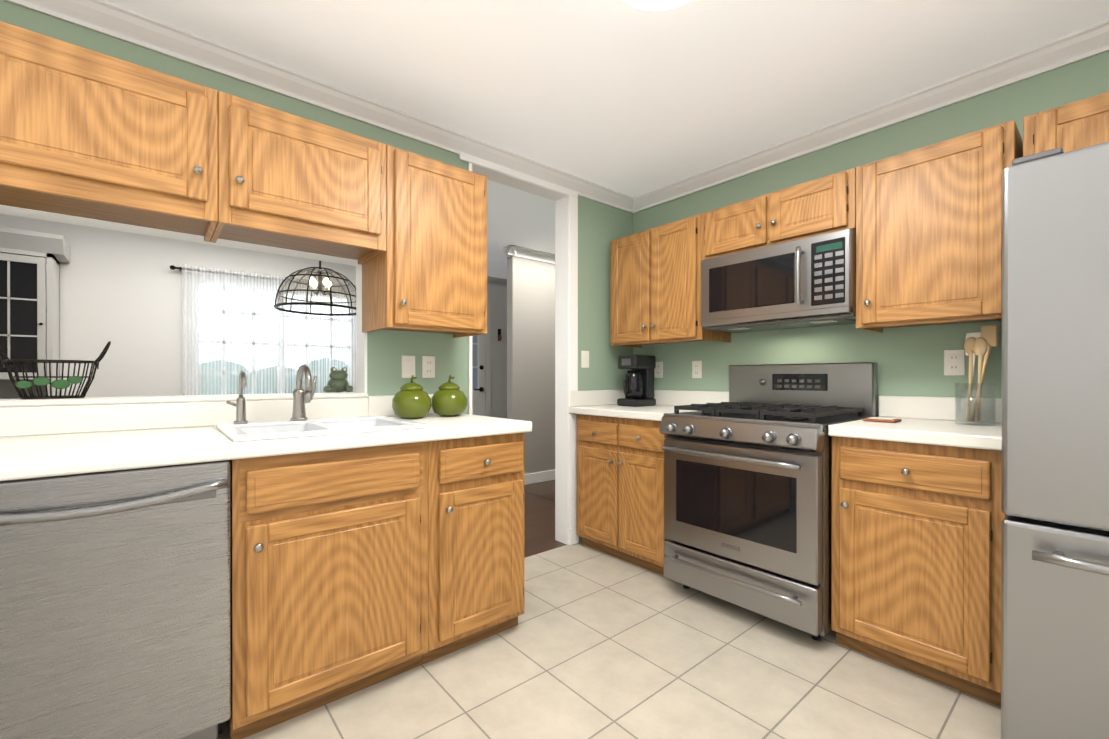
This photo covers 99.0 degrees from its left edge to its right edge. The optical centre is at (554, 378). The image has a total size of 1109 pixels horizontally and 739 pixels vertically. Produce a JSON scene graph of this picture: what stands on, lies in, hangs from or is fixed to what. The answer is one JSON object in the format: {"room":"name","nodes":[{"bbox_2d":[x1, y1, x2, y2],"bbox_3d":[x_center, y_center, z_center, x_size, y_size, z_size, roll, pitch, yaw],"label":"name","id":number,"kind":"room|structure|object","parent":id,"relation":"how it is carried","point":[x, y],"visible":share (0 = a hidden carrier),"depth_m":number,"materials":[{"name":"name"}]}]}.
{"room":"kitchen","nodes":[
{"label":"kitchen","id":0,"kind":"room"},
{"bbox_2d":[0,214,506,418],"bbox_3d":[-2.713,-0.115,4.798,6.720,2.440,0.120,0,0,-40],"label":"wall","id":1,"kind":"structure","parent":0,"point":[121,291],"depth_m":4.02,"materials":[{"name":"white paint"}]},
{"bbox_2d":[170,265,351,288],"bbox_3d":[-2.710,-0.965,4.661,1.670,0.040,0.088,0,0,-40],"label":"curtain rod","id":2,"kind":"object","parent":1,"relation":"attached to","point":[172,267],"visible":0.4,"depth_m":4.33,"materials":[{"name":"brown metal"}]},
{"bbox_2d":[182,264,282,394],"bbox_3d":[-2.945,-0.119,4.379,0.775,1.750,0.048,0,0,-40],"label":"sheer curtain","id":3,"kind":"object","parent":2,"relation":"hanging from","point":[185,389],"visible":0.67,"depth_m":4.34,"materials":[{"name":"white fabric"}]},
{"bbox_2d":[285,278,355,392],"bbox_3d":[-2.341,-0.121,4.889,0.775,1.750,0.048,0,0,-40],"label":"sheer curtain","id":4,"kind":"object","parent":2,"relation":"hanging from","point":[290,373],"visible":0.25,"depth_m":4.83,"materials":[{"name":"white fabric"}]},
{"bbox_2d":[182,272,355,394],"bbox_3d":[-2.740,-0.320,4.752,1.600,1.250,0.155,0,0,-40],"label":"window","id":5,"kind":"structure","parent":1,"relation":"in","point":[246,343],"depth_m":4.60,"materials":[{"name":"white paint"}]},
{"bbox_2d":[473,301,490,416],"bbox_3d":[-1.244,0.042,5.898,1.102,2.120,0.094,0,0,-40],"label":"entry door","id":6,"kind":"structure","parent":1,"relation":"in","point":[481,375],"depth_m":6.18,"materials":[{"name":"white paint"}]},
{"bbox_2d":[487,276,506,286],"bbox_3d":[-2.662,-1.291,4.719,6.500,0.088,0.062,0,0,-40],"label":"crown molding","id":7,"kind":"structure","parent":1,"relation":"attached to","point":[490,280],"depth_m":6.32,"materials":[{"name":"white"}]},
{"bbox_2d":[498,329,501,340],"bbox_3d":[-0.734,-0.589,6.368,0.060,0.160,0.032,0,0,-40],"label":"wall ornament","id":8,"kind":"object","parent":1,"relation":"attached to","point":[499,335],"visible":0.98,"depth_m":6.36,"materials":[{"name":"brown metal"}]},
{"bbox_2d":[0,0,632,540],"bbox_3d":[-0.777,-0.111,2.506,6.720,2.440,0.120,0,0,-40],"label":"wall","id":9,"kind":"structure","parent":0,"point":[600,226],"depth_m":2.48,"materials":[{"name":"green paint"}]},
{"bbox_2d":[0,21,217,241],"bbox_3d":[-1.497,-0.779,1.569,0.603,0.460,0.376,0,0,-40],"label":"upper cabinet","id":10,"kind":"object","parent":9,"relation":"attached to","point":[87,133],"visible":1,"depth_m":1.48,"materials":[{"name":"brown wood"}]},
{"bbox_2d":[0,205,367,406],"bbox_3d":[-1.434,-0.243,1.959,1.250,0.672,0.177,0,0,-40],"label":"window frame","id":11,"kind":"structure","parent":9,"relation":"attached to","point":[361,364],"depth_m":1.89,"materials":[{"name":"white wood"}]},
{"bbox_2d":[0,341,110,398],"bbox_3d":[-1.766,-0.035,1.671,0.296,0.208,0.167,0,0,-40],"label":"wire basket","id":12,"kind":"object","parent":11,"relation":"on","point":[45,381],"visible":1,"depth_m":1.64,"materials":[{"name":"brown metal"}]},
{"bbox_2d":[323,367,353,392],"bbox_3d":[-1.037,0.007,2.276,0.134,0.123,0.102,0,0,-40],"label":"frog figurine","id":13,"kind":"object","parent":11,"relation":"on","point":[337,382],"visible":1,"depth_m":2.25,"materials":[{"name":"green ceramic"}]},
{"bbox_2d":[210,91,385,264],"bbox_3d":[-1.038,-0.779,1.956,0.593,0.460,0.376,0,0,-40],"label":"upper cabinet","id":14,"kind":"object","parent":9,"relation":"attached to","point":[286,180],"visible":0.98,"depth_m":1.82,"materials":[{"name":"brown wood"}]},
{"bbox_2d":[4,0,635,213],"bbox_3d":[-1.146,-1.286,2.072,4.600,0.088,0.062,0,0,-40],"label":"crown molding","id":15,"kind":"structure","parent":9,"relation":"attached to","point":[107,18],"depth_m":2.05,"materials":[{"name":"white wood"}]},
{"bbox_2d":[402,355,414,377],"bbox_3d":[-0.752,-0.060,2.443,0.072,0.116,0.008,0,0,-40],"label":"switch plate","id":16,"kind":"object","parent":9,"relation":"attached to","point":[408,366],"visible":0.88,"depth_m":2.44,"materials":[{"name":"beige plastic"}]},
{"bbox_2d":[362,145,486,337],"bbox_3d":[-0.617,-0.617,2.312,0.506,0.787,0.376,0,0,-40],"label":"upper cabinet","id":17,"kind":"object","parent":9,"relation":"attached to","point":[426,271],"visible":0.98,"depth_m":2.17,"materials":[{"name":"brown wood"}]},
{"bbox_2d":[422,356,434,377],"bbox_3d":[-0.667,-0.061,2.515,0.072,0.116,0.008,0,0,-40],"label":"electrical outlet plate","id":18,"kind":"object","parent":9,"relation":"attached to","point":[428,366],"visible":1,"depth_m":2.51,"materials":[{"name":"beige plastic"}]},
{"bbox_2d":[459,152,578,544],"bbox_3d":[-0.222,-0.074,2.961,0.895,2.365,0.148,0,0,-40],"label":"trim","id":19,"kind":"structure","parent":9,"relation":"attached to","point":[566,289],"depth_m":3.17,"materials":[{"name":"white paint"}]},
{"bbox_2d":[581,351,588,367],"bbox_3d":[0.212,-0.132,3.257,0.072,0.116,0.008,0,0,-40],"label":"light switch","id":20,"kind":"object","parent":9,"relation":"attached to","point":[584,359],"visible":1,"depth_m":3.25,"materials":[{"name":"beige plastic"}]},
{"bbox_2d":[507,256,554,473],"bbox_3d":[0.153,-0.117,5.372,1.600,2.440,0.100,0,0,-40],"label":"wall","id":21,"kind":"structure","parent":0,"point":[530,340],"depth_m":4.98,"materials":[{"name":"grey paint"}]},
{"bbox_2d":[505,245,554,263],"bbox_3d":[0.129,-1.292,5.257,1.542,0.088,0.082,0,0,-40],"label":"crown molding","id":22,"kind":"structure","parent":21,"relation":"attached to","point":[523,252],"depth_m":4.91,"materials":[{"name":"white"}]},
{"bbox_2d":[524,470,554,484],"bbox_3d":[0.106,1.048,5.326,1.494,0.110,0.114,0,0,-40],"label":"baseboard","id":23,"kind":"structure","parent":21,"relation":"attached to","point":[538,477],"depth_m":5.03,"materials":[{"name":"white paint"}]},
{"bbox_2d":[524,480,565,557],"bbox_3d":[-1.745,1.137,3.654,6.720,0.059,3.120,0,0,-40],"label":"floor","id":24,"kind":"structure","parent":0,"point":[539,517],"depth_m":3.75,"materials":[{"name":"brown wood"}]},
{"bbox_2d":[0,227,69,398],"bbox_3d":[-4.167,0.033,3.173,1.260,2.150,0.480,0,0,-40],"label":"china cabinet","id":25,"kind":"object","parent":24,"relation":"on","point":[30,261],"visible":0.54,"depth_m":3.39,"materials":[{"name":"white wood"}]},
{"bbox_2d":[105,0,1108,278],"bbox_3d":[-0.545,-1.360,2.228,6.720,0.060,6.840,0,0,-40],"label":"ceiling","id":26,"kind":"structure","parent":0,"point":[621,96],"depth_m":1.99,"materials":[{"name":"white paint"}]},
{"bbox_2d":[273,261,355,315],"bbox_3d":[-1.760,-0.921,3.559,0.606,0.824,0.606,0,0,-40],"label":"chandelier","id":27,"kind":"object","parent":26,"relation":"hanging from","point":[327,285],"visible":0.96,"depth_m":3.50,"materials":[{"name":"brown metal"}]},
{"bbox_2d":[623,0,690,10],"bbox_3d":[0.340,-1.269,1.444,0.410,0.118,0.410,0,0,-40],"label":"ceiling light fixture","id":28,"kind":"object","parent":26,"relation":"attached to","point":[655,5],"visible":1,"depth_m":1.56,"materials":[{"name":"white paint"}]},
{"bbox_2d":[218,541,1000,738],"bbox_3d":[0.034,1.143,0.680,4.840,0.060,3.720,0,0,-40],"label":"floor","id":29,"kind":"structure","parent":0,"point":[595,644],"depth_m":1.72,"materials":[{"name":"beige tile"}]},
{"bbox_2d":[0,460,230,738],"bbox_3d":[-1.382,0.674,1.440,0.596,0.876,0.726,0,0,-40],"label":"dishwasher","id":30,"kind":"object","parent":29,"relation":"on","point":[115,604],"visible":0.94,"depth_m":1.22,"materials":[{"name":"silver metal"}]},
{"bbox_2d":[226,441,427,738],"bbox_3d":[-0.916,0.672,1.838,0.617,0.878,0.719,0,0,-40],"label":"base cabinet","id":31,"kind":"object","parent":29,"relation":"on","point":[328,576],"visible":0.98,"depth_m":1.55,"materials":[{"name":"brown wood"}]},
{"bbox_2d":[0,394,531,480],"bbox_3d":[-1.199,0.161,1.608,2.305,0.149,0.704,0,0,-40],"label":"countertop","id":32,"kind":"structure","parent":31,"relation":"on","point":[41,441],"depth_m":1.60,"materials":[{"name":"white stone"}]},
{"bbox_2d":[226,371,247,423],"bbox_3d":[-1.203,0.073,1.805,0.071,0.202,0.120,0,0,-40],"label":"water tap","id":33,"kind":"object","parent":32,"relation":"on","point":[240,404],"visible":1,"depth_m":1.83,"materials":[{"name":"silver metal"}]},
{"bbox_2d":[290,364,316,420],"bbox_3d":[-1.004,0.058,1.928,0.098,0.232,0.205,0,0,-40],"label":"kitchen faucet","id":34,"kind":"object","parent":32,"relation":"on","point":[301,397],"visible":1,"depth_m":1.95,"materials":[{"name":"silver metal"}]},
{"bbox_2d":[216,415,429,441],"bbox_3d":[-0.894,0.282,1.832,0.634,0.214,0.544,0,0,-40],"label":"double-bowl sink","id":35,"kind":"object","parent":32,"relation":"in","point":[263,430],"visible":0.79,"depth_m":1.83,"materials":[{"name":"white ceramic"}]},
{"bbox_2d":[392,375,430,418],"bbox_3d":[-0.677,0.086,2.250,0.180,0.205,0.180,0,0,-40],"label":"jar","id":36,"kind":"object","parent":32,"relation":"on","point":[411,400],"visible":1,"depth_m":2.19,"materials":[{"name":"green ceramic"}]},
{"bbox_2d":[431,375,466,416],"bbox_3d":[-0.527,0.086,2.377,0.180,0.205,0.180,0,0,-40],"label":"jar","id":37,"kind":"object","parent":32,"relation":"on","point":[448,398],"visible":1,"depth_m":2.31,"materials":[{"name":"green ceramic"}]},
{"bbox_2d":[422,433,523,663],"bbox_3d":[-0.505,0.671,2.185,0.456,0.878,0.720,0,0,-40],"label":"base cabinet","id":38,"kind":"object","parent":29,"relation":"on","point":[475,539],"visible":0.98,"depth_m":1.92,"materials":[{"name":"brown wood"}]},
{"bbox_2d":[577,414,668,575],"bbox_3d":[0.610,0.669,3.036,0.676,0.878,0.762,0,0,-40],"label":"base cabinet","id":39,"kind":"object","parent":29,"relation":"on","point":[620,488],"visible":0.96,"depth_m":2.81,"materials":[{"name":"brown wood"}]},
{"bbox_2d":[569,390,1001,450],"bbox_3d":[1.025,0.159,2.556,0.659,0.149,2.126,0,0,-40],"label":"countertop","id":40,"kind":"structure","parent":39,"relation":"on","point":[929,420],"depth_m":2.15,"materials":[{"name":"white stone"}]},
{"bbox_2d":[617,355,655,406],"bbox_3d":[0.555,0.014,3.245,0.241,0.345,0.170,0,0,-40],"label":"coffee maker","id":41,"kind":"object","parent":40,"relation":"on","point":[638,386],"visible":1,"depth_m":3.19,"materials":[{"name":"black plastic"}]},
{"bbox_2d":[863,417,901,422],"bbox_3d":[1.448,0.182,2.095,0.110,0.014,0.120,0,0,-40],"label":"trivet","id":42,"kind":"object","parent":40,"relation":"on","point":[883,419],"visible":1,"depth_m":2.07,"materials":[{"name":"brown"}]},
{"bbox_2d":[955,325,997,425],"bbox_3d":[1.741,-0.014,1.958,0.128,0.405,0.135,0,0,-40],"label":"utensil crock","id":43,"kind":"object","parent":40,"relation":"on","point":[982,342],"visible":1,"depth_m":1.95,"materials":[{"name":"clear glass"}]},
{"bbox_2d":[659,362,877,640],"bbox_3d":[1.061,0.515,2.399,0.803,1.190,0.769,0,0,-40],"label":"range","id":44,"kind":"object","parent":29,"relation":"on","point":[748,496],"visible":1,"depth_m":2.16,"materials":[{"name":"silver metal"}]},
{"bbox_2d":[831,436,1004,706],"bbox_3d":[1.532,0.672,1.944,0.676,0.878,0.525,0,0,-40],"label":"base cabinet","id":45,"kind":"object","parent":29,"relation":"on","point":[916,562],"visible":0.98,"depth_m":1.72,"materials":[{"name":"brown wood"}]},
{"bbox_2d":[1001,142,1108,738],"bbox_3d":[1.883,0.242,1.278,0.950,1.740,0.905,0,0,-40],"label":"refrigerator","id":46,"kind":"object","parent":29,"relation":"on","point":[1055,483],"visible":1,"depth_m":1.28,"materials":[{"name":"silver metal"}]},
{"bbox_2d":[633,51,1108,416],"bbox_3d":[1.837,-0.110,2.200,0.120,2.440,3.720,0,0,-40],"label":"wall","id":47,"kind":"structure","parent":0,"point":[909,361],"depth_m":2.36,"materials":[{"name":"green paint"}]},
{"bbox_2d":[654,362,662,377],"bbox_3d":[0.745,-0.062,3.394,0.008,0.116,0.072,0,0,-40],"label":"electrical outlet plate","id":48,"kind":"object","parent":47,"relation":"attached to","point":[658,371],"visible":0.98,"depth_m":3.39,"materials":[{"name":"beige plastic"}]},
{"bbox_2d":[610,214,730,347],"bbox_3d":[0.728,-0.594,3.124,0.376,0.735,0.725,0,0,-40],"label":"upper cabinet","id":49,"kind":"object","parent":47,"relation":"attached to","point":[655,285],"visible":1,"depth_m":2.97,"materials":[{"name":"brown wood"}]},
{"bbox_2d":[692,361,701,377],"bbox_3d":[0.947,-0.060,3.154,0.008,0.116,0.072,0,0,-40],"label":"electrical outlet plate","id":50,"kind":"object","parent":47,"relation":"attached to","point":[696,369],"visible":1,"depth_m":3.15,"materials":[{"name":"beige plastic"}]},
{"bbox_2d":[702,168,855,259],"bbox_3d":[1.217,-0.823,2.545,0.376,0.275,0.788,0,0,-40],"label":"upper cabinet","id":51,"kind":"object","parent":47,"relation":"attached to","point":[823,205],"visible":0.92,"depth_m":2.38,"materials":[{"name":"brown wood"}]},
{"bbox_2d":[700,228,855,332],"bbox_3d":[1.199,-0.475,2.511,0.445,0.397,0.760,0,0,-40],"label":"over-the-range microwave","id":52,"kind":"object","parent":51,"relation":"attached to","point":[805,282],"visible":0.98,"depth_m":2.35,"materials":[{"name":"silver metal"}]},
{"bbox_2d":[636,20,1108,211],"bbox_3d":[1.729,-1.286,2.185,0.062,0.088,3.420,0,0,-40],"label":"crown molding","id":53,"kind":"structure","parent":47,"relation":"attached to","point":[1093,40],"depth_m":2.24,"materials":[{"name":"white"}]},
{"bbox_2d":[856,120,1022,332],"bbox_3d":[1.641,-0.594,2.044,0.376,0.732,0.520,0,0,-40],"label":"upper cabinet","id":54,"kind":"object","parent":47,"relation":"attached to","point":[929,235],"visible":0.96,"depth_m":1.92,"materials":[{"name":"brown wood"}]},
{"bbox_2d":[944,349,964,374],"bbox_3d":[1.804,-0.072,2.140,0.008,0.116,0.072,0,0,-40],"label":"electrical outlet plate","id":55,"kind":"object","parent":47,"relation":"attached to","point":[954,362],"visible":1,"depth_m":2.14,"materials":[{"name":"beige plastic"}]},
{"bbox_2d":[1023,92,1108,156],"bbox_3d":[2.120,-0.803,1.476,0.376,0.310,0.920,0,0,-40],"label":"upper cabinet","id":56,"kind":"object","parent":47,"relation":"attached to","point":[1079,124],"visible":0.5,"depth_m":1.64,"materials":[{"name":"brown wood"}]},
{"label":"outside","id":57,"kind":"structure","parent":0,"visible":0},
{"bbox_2d":[199,285,347,370],"bbox_3d":[-3.064,-0.341,5.136,2.620,2.350,0.050,0,0,-40],"label":"sky","id":58,"kind":"structure","parent":57,"point":[259,338],"depth_m":5.05,"materials":[{"name":"white"}]},
{"bbox_2d":[201,357,347,394],"bbox_3d":[-2.965,0.204,5.082,1.700,0.900,0.091,0,0,-40],"label":"trees","id":59,"kind":"object","parent":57,"point":[257,377],"depth_m":4.94,"materials":[{"name":"green plant"}]}
]}

